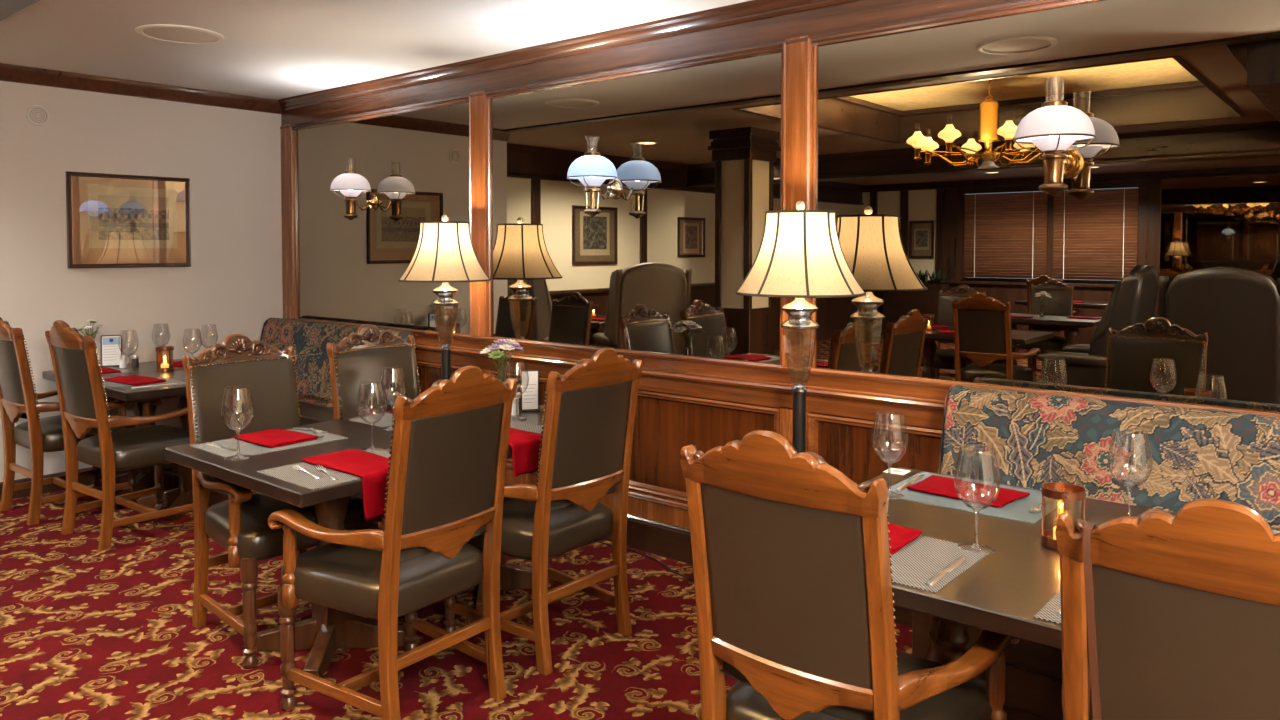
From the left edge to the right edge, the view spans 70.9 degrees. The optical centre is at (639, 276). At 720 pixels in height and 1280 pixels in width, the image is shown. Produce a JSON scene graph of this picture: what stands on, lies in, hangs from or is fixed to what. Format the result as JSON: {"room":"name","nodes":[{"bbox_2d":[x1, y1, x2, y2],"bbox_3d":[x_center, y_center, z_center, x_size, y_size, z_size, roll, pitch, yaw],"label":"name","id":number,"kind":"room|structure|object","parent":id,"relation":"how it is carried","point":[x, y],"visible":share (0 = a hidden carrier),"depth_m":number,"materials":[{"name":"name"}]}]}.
{"room":"restaurant","nodes":[
{"label":"restaurant","id":0,"kind":"room"},
{"bbox_2d":[0,81,282,481],"bbox_3d":[-3.635,-0.146,6.224,0.950,2.900,2.380,2,2,40],"label":"wall","id":1,"kind":"structure","parent":0,"point":[231,158],"depth_m":5.89,"materials":[{"name":"beige paint"}]},
{"bbox_2d":[26,105,49,125],"bbox_3d":[-3.641,-0.973,5.440,0.012,0.124,0.124,2,2,40],"label":"wall speaker","id":2,"kind":"object","parent":1,"relation":"attached to","point":[32,113],"visible":1,"depth_m":5.44,"materials":[{"name":"white plastic"}]},
{"bbox_2d":[28,107,47,123],"bbox_3d":[-3.640,-0.973,5.439,0.006,0.107,0.107,2,2,40],"label":"grille","id":3,"kind":"object","parent":2,"relation":"attached to","point":[33,112],"depth_m":5.44,"materials":[{"name":"beige plastic"}]},
{"bbox_2d":[0,462,177,500],"bbox_3d":[-3.328,1.261,5.880,0.018,0.110,2.180,2,2,40],"label":"baseboard","id":4,"kind":"structure","parent":1,"relation":"attached to","point":[48,488],"depth_m":5.54,"materials":[{"name":"brown wood"}]},
{"bbox_2d":[66,171,190,268],"bbox_3d":[-3.306,-0.357,5.847,0.028,0.600,0.740,2,2,40],"label":"framed picture","id":5,"kind":"object","parent":1,"relation":"attached to","point":[114,220],"visible":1,"depth_m":5.83,"materials":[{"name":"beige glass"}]},
{"bbox_2d":[98,195,168,239],"bbox_3d":[-3.298,-0.380,5.865,0.002,0.285,0.430,2,2,40],"label":"print","id":6,"kind":"object","parent":5,"relation":"attached to","point":[120,217],"depth_m":5.86},
{"bbox_2d":[0,63,282,113],"bbox_3d":[-3.314,-1.215,5.790,0.055,0.095,2.180,2,2,40],"label":"trim","id":7,"kind":"structure","parent":1,"relation":"attached to","point":[8,72],"depth_m":5.82,"materials":[{"name":"brown wood"}]},
{"bbox_2d":[0,0,750,99],"bbox_3d":[-0.061,-1.230,3.174,8.400,0.100,2.400,2,2,40],"label":"ceiling","id":8,"kind":"structure","parent":0,"point":[271,49],"depth_m":4.51,"materials":[{"name":"white paint"}]},
{"bbox_2d":[0,0,38,20],"bbox_3d":[-0.798,-1.150,2.299,8.400,0.026,0.110,2,2,40],"label":"trim","id":9,"kind":"structure","parent":8,"relation":"attached to","point":[8,8],"depth_m":3.96,"materials":[{"name":"beige paint"}]},
{"bbox_2d":[135,24,223,44],"bbox_3d":[-2.316,-1.216,4.533,0.400,0.012,0.400,2,2,40],"label":"ceiling speaker","id":10,"kind":"object","parent":8,"relation":"attached to","point":[183,34],"visible":1,"depth_m":4.51,"materials":[{"name":"white plastic"}]},
{"bbox_2d":[143,28,216,41],"bbox_3d":[-2.316,-1.215,4.533,0.344,0.006,0.344,2,2,40],"label":"grille","id":11,"kind":"object","parent":10,"relation":"attached to","point":[173,34],"depth_m":4.52,"materials":[{"name":"white plastic"}]},
{"bbox_2d":[0,469,911,719],"bbox_3d":[-3.262,1.548,0.071,9.600,0.100,11.400,2,2,40],"label":"floor","id":12,"kind":"structure","parent":0,"point":[87,632],"depth_m":3.36,"materials":[{"name":"red carpet"}]},
{"bbox_2d":[0,317,136,524],"bbox_3d":[-3.339,0.768,5.174,0.636,1.140,0.658,1,2,38],"label":"armchair","id":13,"kind":"object","parent":12,"relation":"on","point":[18,397],"visible":0.74,"depth_m":4.95,"materials":[{"name":"brown wood"}]},
{"bbox_2d":[45,320,209,550],"bbox_3d":[-2.715,0.781,4.760,0.636,1.140,0.658,1,2,36],"label":"armchair","id":14,"kind":"object","parent":12,"relation":"on","point":[83,407],"visible":0.88,"depth_m":4.58,"materials":[{"name":"brown wood"}]},
{"bbox_2d":[43,357,229,519],"bbox_3d":[-2.851,0.955,5.426,1.280,0.750,0.925,2,2,40],"label":"dining table","id":15,"kind":"object","parent":12,"relation":"on","point":[145,476],"visible":0.23,"depth_m":5.20,"materials":[{"name":"brown wood"}]},
{"bbox_2d":[78,319,101,338],"bbox_3d":[-3.453,0.421,5.645,0.129,0.304,0.141,1,2,18],"label":"flower vase","id":16,"kind":"object","parent":15,"relation":"on","point":[86,326],"visible":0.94,"depth_m":5.63,"materials":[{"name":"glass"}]},
{"bbox_2d":[50,367,132,374],"bbox_3d":[-3.320,0.578,5.447,0.440,0.002,0.320,2,2,40],"label":"placemat","id":17,"kind":"object","parent":15,"relation":"on","point":[119,369],"visible":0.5,"depth_m":5.44,"materials":[{"name":"grey fabric"}]},
{"bbox_2d":[99,367,120,374],"bbox_3d":[-3.265,0.566,5.419,0.281,0.023,0.159,2,2,40],"label":"napkin","id":18,"kind":"object","parent":17,"relation":"on","point":[105,370],"visible":0.48,"depth_m":5.37,"materials":[{"name":"red fabric"}]},
{"bbox_2d":[118,331,138,371],"bbox_3d":[-3.092,0.453,5.436,0.109,0.252,0.109,2,2,40],"label":"wine glass","id":19,"kind":"object","parent":17,"relation":"on","point":[120,331],"visible":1,"depth_m":5.44,"materials":[{"name":"clear glass"}]},
{"bbox_2d":[101,335,121,366],"bbox_3d":[-3.335,0.471,5.674,0.115,0.200,0.050,-1,2,-24],"label":"menu stand","id":20,"kind":"object","parent":15,"relation":"on","point":[111,353],"visible":0.88,"depth_m":5.67,"materials":[{"name":"white paper"}]},
{"bbox_2d":[119,355,126,367],"bbox_3d":[-3.237,0.533,5.630,0.042,0.080,0.042,2,2,40],"label":"shaker","id":21,"kind":"object","parent":15,"relation":"on","point":[123,362],"visible":0.99,"depth_m":5.62,"materials":[{"name":"ceramic"}]},
{"bbox_2d":[131,355,138,367],"bbox_3d":[-3.171,0.532,5.646,0.042,0.080,0.042,2,2,40],"label":"shaker","id":22,"kind":"object","parent":15,"relation":"on","point":[135,362],"visible":1,"depth_m":5.63,"materials":[{"name":"glass"}]},
{"bbox_2d":[102,377,185,390],"bbox_3d":[-2.736,0.593,4.969,0.410,0.002,0.340,2,2,40],"label":"placemat","id":23,"kind":"object","parent":15,"relation":"on","point":[125,387],"visible":0.5,"depth_m":4.90,"materials":[{"name":"fabric"}]},
{"bbox_2d":[104,375,166,385],"bbox_3d":[-2.830,0.576,5.035,0.342,0.025,0.191,1,2,34],"label":"napkin","id":24,"kind":"object","parent":23,"relation":"on","point":[135,380],"visible":1,"depth_m":4.99,"materials":[{"name":"red fabric"}]},
{"bbox_2d":[131,383,176,388],"bbox_3d":[-2.630,0.591,4.869,0.020,0.006,0.233,2,2,40],"label":"knife","id":25,"kind":"object","parent":23,"relation":"on","point":[171,383],"visible":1,"depth_m":4.84,"materials":[{"name":"metal"}]},
{"bbox_2d":[155,346,173,371],"bbox_3d":[-2.898,0.504,5.482,0.101,0.146,0.101,0,2,-3],"label":"candle lantern","id":26,"kind":"object","parent":15,"relation":"on","point":[165,367],"visible":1,"depth_m":5.46,"materials":[{"name":"orange metal"}]},
{"bbox_2d":[161,358,168,367],"bbox_3d":[-2.898,0.531,5.483,0.044,0.076,0.044,2,2,40],"label":"candle","id":27,"kind":"object","parent":26,"relation":"on","point":[165,365],"depth_m":5.47,"materials":[{"name":"yellow wax"}]},
{"bbox_2d":[152,361,183,368],"bbox_3d":[-2.912,0.567,5.808,0.400,0.002,0.320,2,2,40],"label":"placemat","id":28,"kind":"object","parent":15,"relation":"on","point":[173,361],"visible":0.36,"depth_m":5.63,"materials":[{"name":"grey fabric"}]},
{"bbox_2d":[161,361,182,367],"bbox_3d":[-2.926,0.556,5.728,0.242,0.022,0.149,2,2,40],"label":"napkin","id":29,"kind":"object","parent":28,"relation":"on","point":[178,364],"visible":0.44,"depth_m":5.70,"materials":[{"name":"red fabric"}]},
{"bbox_2d":[182,334,377,667],"bbox_3d":[-1.455,0.818,3.585,0.658,1.140,0.636,2,2,40],"label":"armchair","id":30,"kind":"object","parent":12,"relation":"on","point":[239,524],"visible":0.66,"depth_m":3.55,"materials":[{"name":"brown wood"}]},
{"bbox_2d":[260,318,411,425],"bbox_3d":[-2.194,0.819,5.905,1.615,0.993,0.530,2,2,40],"label":"banquette","id":31,"kind":"object","parent":12,"relation":"on","point":[309,339],"visible":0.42,"depth_m":5.99,"materials":[{"name":"floral patterned tapestry fabric"},{"name":"dark stained wood"}]},
{"bbox_2d":[164,405,554,677],"bbox_3d":[-0.914,1.010,3.667,0.985,0.750,1.550,2,2,40],"label":"dining table","id":32,"kind":"object","parent":12,"relation":"on","point":[328,630],"visible":0.22,"depth_m":3.34,"materials":[{"name":"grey wood"}]},
{"bbox_2d":[190,427,346,458],"bbox_3d":[-1.428,0.640,3.475,0.335,0.002,0.463,2,2,40],"label":"placemat","id":33,"kind":"object","parent":32,"relation":"on","point":[252,449],"visible":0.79,"depth_m":3.39,"materials":[{"name":"beige fabric"}]},
{"bbox_2d":[206,442,238,451],"bbox_3d":[-1.560,0.638,3.358,0.233,0.006,0.020,1,2,37],"label":"knife","id":34,"kind":"object","parent":33,"relation":"on","point":[207,443],"visible":1,"depth_m":3.36,"materials":[{"name":"metal"}]},
{"bbox_2d":[221,387,253,458],"bbox_3d":[-1.438,0.523,3.215,0.109,0.252,0.109,2,2,40],"label":"wine glass","id":35,"kind":"object","parent":33,"relation":"on","point":[244,455],"visible":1,"depth_m":3.22,"materials":[{"name":"clear glass"}]},
{"bbox_2d":[233,428,317,447],"bbox_3d":[-1.427,0.622,3.510,0.272,0.030,0.212,1,2,37],"label":"napkin","id":36,"kind":"object","parent":33,"relation":"on","point":[272,438],"visible":1,"depth_m":3.46,"materials":[{"name":"red fabric"}]},
{"bbox_2d":[293,427,326,432],"bbox_3d":[-1.351,0.627,3.673,0.198,0.009,0.025,1,2,31],"label":"fork","id":37,"kind":"object","parent":33,"relation":"on","point":[318,431],"visible":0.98,"depth_m":3.66,"materials":[{"name":"metal"}]},
{"bbox_2d":[310,428,323,436],"bbox_3d":[-1.309,0.627,3.627,0.040,0.011,0.202,-1,2,-30],"label":"spoon","id":38,"kind":"object","parent":33,"relation":"on","point":[316,432],"visible":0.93,"depth_m":3.56,"materials":[{"name":"metal"}]},
{"bbox_2d":[257,448,390,489],"bbox_3d":[-1.004,0.652,3.074,0.350,0.002,0.455,2,2,40],"label":"placemat","id":39,"kind":"object","parent":32,"relation":"on","point":[287,473],"visible":0.5,"depth_m":2.96,"materials":[{"name":"beige fabric"}]},
{"bbox_2d":[292,465,320,478],"bbox_3d":[-1.105,0.649,2.983,0.025,0.009,0.198,-2,2,-43],"label":"fork","id":40,"kind":"object","parent":39,"relation":"on","point":[297,466],"visible":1,"depth_m":2.99,"materials":[{"name":"metal"}]},
{"bbox_2d":[315,465,337,479],"bbox_3d":[-1.036,0.648,2.973,0.025,0.009,0.198,-1,2,-36],"label":"fork","id":41,"kind":"object","parent":39,"relation":"on","point":[333,477],"visible":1,"depth_m":2.96,"materials":[{"name":"metal"}]},
{"bbox_2d":[357,381,386,450],"bbox_3d":[-0.994,0.519,3.336,0.109,0.252,0.109,2,2,40],"label":"wine glass","id":42,"kind":"object","parent":39,"relation":"on","point":[378,448],"visible":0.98,"depth_m":3.34,"materials":[{"name":"clear glass"}]},
{"bbox_2d":[302,449,389,520],"bbox_3d":[-0.968,0.703,3.095,0.391,0.163,0.211,2,2,40],"label":"napkin","id":43,"kind":"object","parent":32,"relation":"on","point":[372,468],"visible":0.8,"depth_m":2.98,"materials":[{"name":"red fabric"}]},
{"bbox_2d":[349,413,393,429],"bbox_3d":[-0.995,0.624,3.990,0.335,0.002,0.460,2,2,40],"label":"placemat","id":44,"kind":"object","parent":32,"relation":"on","point":[387,420],"visible":0.14,"depth_m":3.90,"materials":[{"name":"grey fabric"}]},
{"bbox_2d":[379,366,405,428],"bbox_3d":[-1.028,0.506,3.740,0.109,0.252,0.109,2,2,40],"label":"wine glass","id":45,"kind":"object","parent":44,"relation":"on","point":[386,427],"visible":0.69,"depth_m":3.73,"materials":[{"name":"clear glass"}]},
{"bbox_2d":[480,339,523,381],"bbox_3d":[-0.628,0.452,4.104,0.203,0.337,0.220,2,2,40],"label":"flower vase","id":46,"kind":"object","parent":32,"relation":"on","point":[505,344],"visible":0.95,"depth_m":4.07,"materials":[{"name":"clear glass"}]},
{"bbox_2d":[511,397,518,414],"bbox_3d":[-0.565,0.583,4.046,0.042,0.080,0.042,2,2,40],"label":"shaker","id":47,"kind":"object","parent":32,"relation":"on","point":[515,411],"visible":0.58,"depth_m":4.03,"materials":[{"name":"ceramic"}]},
{"bbox_2d":[504,362,528,418],"bbox_3d":[-0.542,0.500,3.948,0.109,0.252,0.109,2,2,40],"label":"wine glass","id":48,"kind":"object","parent":32,"relation":"on","point":[521,417],"visible":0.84,"depth_m":3.94,"materials":[{"name":"clear glass"}]},
{"bbox_2d":[516,392,520,409],"bbox_3d":[-0.555,0.579,4.175,0.042,0.080,0.042,2,2,40],"label":"shaker","id":49,"kind":"object","parent":32,"relation":"on","point":[518,393],"visible":0.3,"depth_m":4.16,"materials":[{"name":"metal"}]},
{"bbox_2d":[508,427,542,476],"bbox_3d":[-0.552,0.679,3.567,0.371,0.141,0.211,2,2,40],"label":"napkin","id":50,"kind":"object","parent":32,"relation":"on","point":[525,446],"visible":0.44,"depth_m":3.44,"materials":[{"name":"red fabric"}]},
{"bbox_2d":[508,421,542,445],"bbox_3d":[-0.551,0.636,3.605,0.340,0.002,0.460,2,2,40],"label":"placemat","id":51,"kind":"object","parent":32,"relation":"on","point":[535,428],"visible":0.14,"depth_m":3.77,"materials":[{"name":"beige fabric"}]},
{"bbox_2d":[520,370,539,412],"bbox_3d":[-0.506,0.525,4.129,0.085,0.190,0.050,-1,2,-16],"label":"menu stand","id":52,"kind":"object","parent":32,"relation":"on","point":[529,400],"visible":0.98,"depth_m":4.12,"materials":[{"name":"white paper"}]},
{"bbox_2d":[326,324,420,524],"bbox_3d":[-1.048,0.803,4.070,0.658,1.140,0.636,1,2,39],"label":"armchair","id":53,"kind":"object","parent":12,"relation":"on","point":[361,356],"visible":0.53,"depth_m":4.19,"materials":[{"name":"grey leather"}]},
{"bbox_2d":[268,366,516,719],"bbox_3d":[-0.773,0.838,2.950,0.658,1.140,0.636,1,2,37],"label":"armchair","id":54,"kind":"object","parent":12,"relation":"on","point":[449,448],"visible":1,"depth_m":2.79,"materials":[{"name":"brown wood"}]},
{"bbox_2d":[398,215,491,379],"bbox_3d":[-1.085,0.499,5.029,0.510,1.686,0.510,0,2,3],"label":"floor lamp","id":55,"kind":"object","parent":12,"relation":"on","point":[445,253],"visible":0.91,"depth_m":4.88,"materials":[{"name":"beige fabric"}]},
{"bbox_2d":[444,348,642,674],"bbox_3d":[-0.358,0.822,3.467,0.658,1.140,0.636,2,2,41],"label":"armchair","id":56,"kind":"object","parent":12,"relation":"on","point":[590,409],"visible":0.88,"depth_m":3.27,"materials":[{"name":"brown wood"}]},
{"bbox_2d":[597,541,693,580],"bbox_3d":[-0.130,1.333,4.454,2.150,0.050,0.114,2,2,42],"label":"power cord","id":57,"kind":"object","parent":12,"relation":"on","point":[597,541],"visible":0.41,"depth_m":4.31,"materials":[{"name":"black paint"}]},
{"bbox_2d":[735,201,865,452],"bbox_3d":[0.631,0.545,3.564,0.510,1.686,0.510,0,2,3],"label":"floor lamp","id":58,"kind":"object","parent":12,"relation":"on","point":[800,256],"visible":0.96,"depth_m":3.42,"materials":[{"name":"beige fabric"}]},
{"bbox_2d":[680,430,1019,719],"bbox_3d":[0.449,0.867,2.026,0.636,1.140,0.658,2,2,40],"label":"armchair","id":59,"kind":"object","parent":12,"relation":"on","point":[791,556],"visible":0.98,"depth_m":1.80,"materials":[{"name":"brown wood"}]},
{"bbox_2d":[868,467,1279,664],"bbox_3d":[1.165,1.057,2.186,1.600,0.750,1.045,2,2,40],"label":"dining table","id":60,"kind":"object","parent":12,"relation":"on","point":[1002,593],"visible":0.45,"depth_m":2.16,"materials":[{"name":"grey wood"}]},
{"bbox_2d":[884,468,909,474],"bbox_3d":[0.863,0.654,3.016,0.070,0.001,0.070,1,2,37],"label":"card","id":61,"kind":"object","parent":60,"relation":"on","point":[890,470],"visible":1,"depth_m":3.01,"materials":[{"name":"white paper"}]},
{"bbox_2d":[890,535,990,592],"bbox_3d":[0.580,0.679,2.238,0.462,0.002,0.350,2,2,40],"label":"placemat","id":62,"kind":"object","parent":60,"relation":"on","point":[923,558],"visible":0.36,"depth_m":2.15,"materials":[{"name":"beige fabric"}]},
{"bbox_2d":[888,521,922,554],"bbox_3d":[0.540,0.659,2.278,0.242,0.033,0.342,1,2,37],"label":"napkin","id":63,"kind":"object","parent":62,"relation":"on","point":[900,536],"visible":0.1,"depth_m":2.29,"materials":[{"name":"red fabric"}]},
{"bbox_2d":[926,556,964,585],"bbox_3d":[0.712,0.678,2.083,0.020,0.006,0.233,1,2,38],"label":"knife","id":64,"kind":"object","parent":62,"relation":"on","point":[957,562],"visible":1,"depth_m":2.07,"materials":[{"name":"metal"}]},
{"bbox_2d":[954,445,999,550],"bbox_3d":[0.839,0.553,2.241,0.109,0.252,0.109,2,2,40],"label":"wine glass","id":65,"kind":"object","parent":62,"relation":"on","point":[962,544],"visible":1,"depth_m":2.25,"materials":[{"name":"clear glass"}]},
{"bbox_2d":[887,472,1063,523],"bbox_3d":[1.008,0.663,2.726,0.460,0.002,0.350,2,2,40],"label":"placemat","id":66,"kind":"object","parent":60,"relation":"on","point":[1018,510],"visible":0.57,"depth_m":2.64,"materials":[{"name":"fabric"}]},
{"bbox_2d":[871,410,907,495],"bbox_3d":[0.757,0.538,2.726,0.109,0.252,0.109,2,2,40],"label":"wine glass","id":67,"kind":"object","parent":66,"relation":"on","point":[894,492],"visible":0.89,"depth_m":2.72,"materials":[{"name":"clear glass"}]},
{"bbox_2d":[896,474,922,490],"bbox_3d":[0.863,0.654,2.863,0.020,0.006,0.233,1,2,35],"label":"knife","id":68,"kind":"object","parent":66,"relation":"on","point":[915,479],"visible":1,"depth_m":2.84,"materials":[{"name":"metal"}]},
{"bbox_2d":[907,475,1029,507],"bbox_3d":[0.993,0.651,2.739,0.310,0.020,0.192,2,3,45],"label":"napkin","id":69,"kind":"object","parent":66,"relation":"on","point":[968,491],"visible":0.98,"depth_m":2.72,"materials":[{"name":"red fabric"}]},
{"bbox_2d":[1029,498,1053,512],"bbox_3d":[1.162,0.661,2.598,0.025,0.009,0.198,2,2,40],"label":"fork","id":70,"kind":"object","parent":66,"relation":"on","point":[1036,508],"visible":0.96,"depth_m":2.56,"materials":[{"name":"metal"}]},
{"bbox_2d":[1034,590,1060,623],"bbox_3d":[1.085,0.692,1.810,0.455,0.002,0.345,2,2,40],"label":"placemat","id":71,"kind":"object","parent":60,"relation":"on","point":[1047,613],"visible":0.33,"depth_m":1.85,"materials":[{"name":"beige fabric"}]},
{"bbox_2d":[1040,482,1086,548],"bbox_3d":[1.068,0.606,2.269,0.101,0.146,0.101,1,2,40],"label":"candle lantern","id":72,"kind":"object","parent":60,"relation":"on","point":[1048,537],"visible":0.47,"depth_m":2.27,"materials":[{"name":"orange metal"}]},
{"bbox_2d":[1053,526,1055,539],"bbox_3d":[1.068,0.632,2.270,0.044,0.076,0.044,2,2,40],"label":"candle","id":73,"kind":"object","parent":72,"relation":"on","point":[1054,528],"depth_m":2.27,"materials":[{"name":"yellow wax"}]},
{"bbox_2d":[1107,428,1152,519],"bbox_3d":[1.334,0.547,2.449,0.109,0.252,0.109,2,2,40],"label":"wine glass","id":74,"kind":"object","parent":60,"relation":"on","point":[1115,428],"visible":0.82,"depth_m":2.45,"materials":[{"name":"clear glass"}]},
{"bbox_2d":[912,385,1279,719],"bbox_3d":[1.887,0.926,2.480,2.238,0.993,0.530,2,2,40],"label":"banquette","id":75,"kind":"object","parent":12,"relation":"on","point":[1037,439],"visible":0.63,"depth_m":2.88,"materials":[{"name":"floral tapestry fabric"},{"name":"dark stained wood"}]},
{"bbox_2d":[1055,499,1279,719],"bbox_3d":[1.031,0.882,1.538,0.636,1.140,0.658,2,2,40],"label":"armchair","id":76,"kind":"object","parent":12,"relation":"on","point":[1187,603],"visible":0.93,"depth_m":1.34,"materials":[{"name":"brown wood"}]},
{"bbox_2d":[1083,522,1100,719],"bbox_3d":[0.725,0.692,1.446,0.046,0.609,0.114,1,2,17],"label":"strap","id":77,"kind":"object","parent":76,"relation":"hanging from","point":[1093,676],"visible":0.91,"depth_m":1.40,"materials":[{"name":"brown leather"}]},
{"bbox_2d":[627,514,692,564],"bbox_3d":[0.111,1.275,4.393,0.406,0.166,0.056,2,2,40],"label":"baseboard","id":78,"kind":"structure","parent":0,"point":[670,541],"depth_m":4.38,"materials":[{"name":"brown wood"}]},
{"bbox_2d":[893,605,912,626],"bbox_3d":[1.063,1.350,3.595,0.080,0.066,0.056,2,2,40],"label":"baseboard","id":79,"kind":"structure","parent":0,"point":[904,616],"depth_m":3.58,"materials":[{"name":"brown wood"}]},
{"bbox_3d":[0.650,-0.077,4.057,8.400,2.900,0.188,2,2,40],"label":"wall","id":80,"kind":"structure","parent":0,"visible":0},
{"bbox_2d":[280,124,297,317],"bbox_3d":[-2.576,-0.400,6.605,0.170,1.415,0.046,2,2,40],"label":"trim","id":81,"kind":"structure","parent":80,"relation":"attached to","point":[288,136],"depth_m":6.58,"materials":[{"name":"brown wood"}]},
{"bbox_2d":[296,102,469,333],"bbox_3d":[-1.746,-0.359,5.930,2.010,1.395,0.010,2,2,40],"label":"wall mirror","id":82,"kind":"object","parent":80,"relation":"attached to","point":[415,163],"visible":0.71,"depth_m":5.88,"materials":[{"name":"brown mirror"}]},
{"bbox_2d":[330,171,377,219],"bbox_3d":[-1.850,-0.559,5.808,0.255,0.397,0.298,2,2,40],"label":"wall lamp","id":83,"kind":"object","parent":82,"relation":"attached to","point":[350,184],"visible":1,"depth_m":5.75,"materials":[{"name":"white glass"}]},
{"bbox_2d":[417,360,454,393],"bbox_3d":[-1.774,0.770,5.988,2.000,0.505,0.016,2,2,40],"label":"trim","id":84,"kind":"structure","parent":80,"relation":"attached to","point":[427,376],"depth_m":5.59,"materials":[{"name":"brown wood"}]},
{"bbox_2d":[416,360,463,370],"bbox_3d":[-1.788,0.770,5.971,2.000,0.505,0.036,2,2,40],"label":"trim","id":85,"kind":"structure","parent":80,"relation":"attached to","point":[427,364],"depth_m":5.51,"materials":[{"name":"brown wood"}]},
{"bbox_2d":[469,91,491,336],"bbox_3d":[-0.932,-0.357,5.225,0.182,1.415,0.046,2,2,40],"label":"trim","id":86,"kind":"structure","parent":80,"relation":"attached to","point":[479,106],"depth_m":5.20,"materials":[{"name":"brown wood"}]},
{"bbox_2d":[506,463,687,510],"bbox_3d":[0.561,1.108,4.004,8.380,0.034,0.040,2,2,40],"label":"trim","id":87,"kind":"structure","parent":80,"relation":"attached to","point":[645,497],"depth_m":4.40,"materials":[{"name":"brown wood"}]},
{"bbox_2d":[491,52,780,363],"bbox_3d":[-0.116,-0.316,4.561,1.970,1.395,0.010,2,2,40],"label":"wall mirror","id":88,"kind":"object","parent":80,"relation":"attached to","point":[694,151],"visible":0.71,"depth_m":4.44,"materials":[{"name":"brown mirror"}]},
{"bbox_2d":[566,136,622,216],"bbox_3d":[-0.221,-0.491,4.441,0.255,0.397,0.298,2,2,40],"label":"wall lamp","id":89,"kind":"object","parent":88,"relation":"attached to","point":[591,169],"visible":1,"depth_m":4.38,"materials":[{"name":"white glass"}]},
{"bbox_2d":[492,370,779,502],"bbox_3d":[-0.111,0.815,4.563,1.900,0.505,0.036,2,2,40],"label":"trim","id":90,"kind":"structure","parent":80,"relation":"attached to","point":[759,409],"depth_m":4.30,"materials":[{"name":"brown wood"}]},
{"bbox_2d":[467,365,808,528],"bbox_3d":[0.570,0.919,4.009,8.380,0.710,0.036,2,2,40],"label":"trim","id":91,"kind":"structure","parent":80,"relation":"attached to","point":[637,507],"depth_m":4.41,"materials":[{"name":"brown wood"}]},
{"bbox_2d":[503,376,773,492],"bbox_3d":[-0.097,0.814,4.580,1.900,0.505,0.016,2,2,40],"label":"wall panel","id":92,"kind":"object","parent":80,"relation":"attached to","point":[662,428],"depth_m":4.35,"materials":[{"name":"brown wood"}]},
{"bbox_2d":[278,0,1097,129],"bbox_3d":[0.554,-1.091,3.927,8.380,0.225,0.086,2,2,40],"label":"ceiling beam","id":93,"kind":"structure","parent":80,"relation":"attached to","point":[751,28],"depth_m":4.36,"materials":[{"name":"brown wood"}]},
{"bbox_2d":[284,318,1279,428],"bbox_3d":[0.559,0.480,3.982,8.380,0.190,0.072,2,2,40],"label":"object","id":94,"kind":"structure","parent":80,"relation":"attached to","point":[855,394],"depth_m":4.01,"materials":[{"name":"brown wood"}]},
{"bbox_2d":[780,35,816,368],"bbox_3d":[0.679,-0.314,3.873,0.171,1.415,0.046,2,2,40],"label":"column","id":95,"kind":"structure","parent":80,"relation":"attached to","point":[799,59],"depth_m":3.85,"materials":[{"name":"brown wood"}]},
{"bbox_2d":[807,412,941,453],"bbox_3d":[1.470,0.856,3.235,1.950,0.505,0.036,2,2,40],"label":"trim","id":96,"kind":"structure","parent":80,"relation":"attached to","point":[813,418],"depth_m":3.70,"materials":[{"name":"brown wood"}]},
{"bbox_2d":[814,412,940,484],"bbox_3d":[1.484,0.856,3.252,1.950,0.505,0.016,2,2,40],"label":"wall panel","id":97,"kind":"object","parent":80,"relation":"attached to","point":[847,449],"depth_m":3.69,"materials":[{"name":"brown wood"}]},
{"bbox_2d":[815,0,1279,411],"bbox_3d":[2.231,-0.254,2.591,3.900,1.395,0.010,2,2,40],"label":"wall mirror","id":98,"kind":"object","parent":80,"relation":"attached to","point":[1155,274],"visible":0.8,"depth_m":3.18,"materials":[{"name":"brown mirror"}]},
{"bbox_2d":[1013,96,1095,195],"bbox_3d":[1.418,-0.473,3.065,0.255,0.397,0.298,2,2,40],"label":"wall lamp","id":99,"kind":"object","parent":98,"relation":"attached to","point":[1053,127],"visible":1,"depth_m":3.01,"materials":[{"name":"white glass"}]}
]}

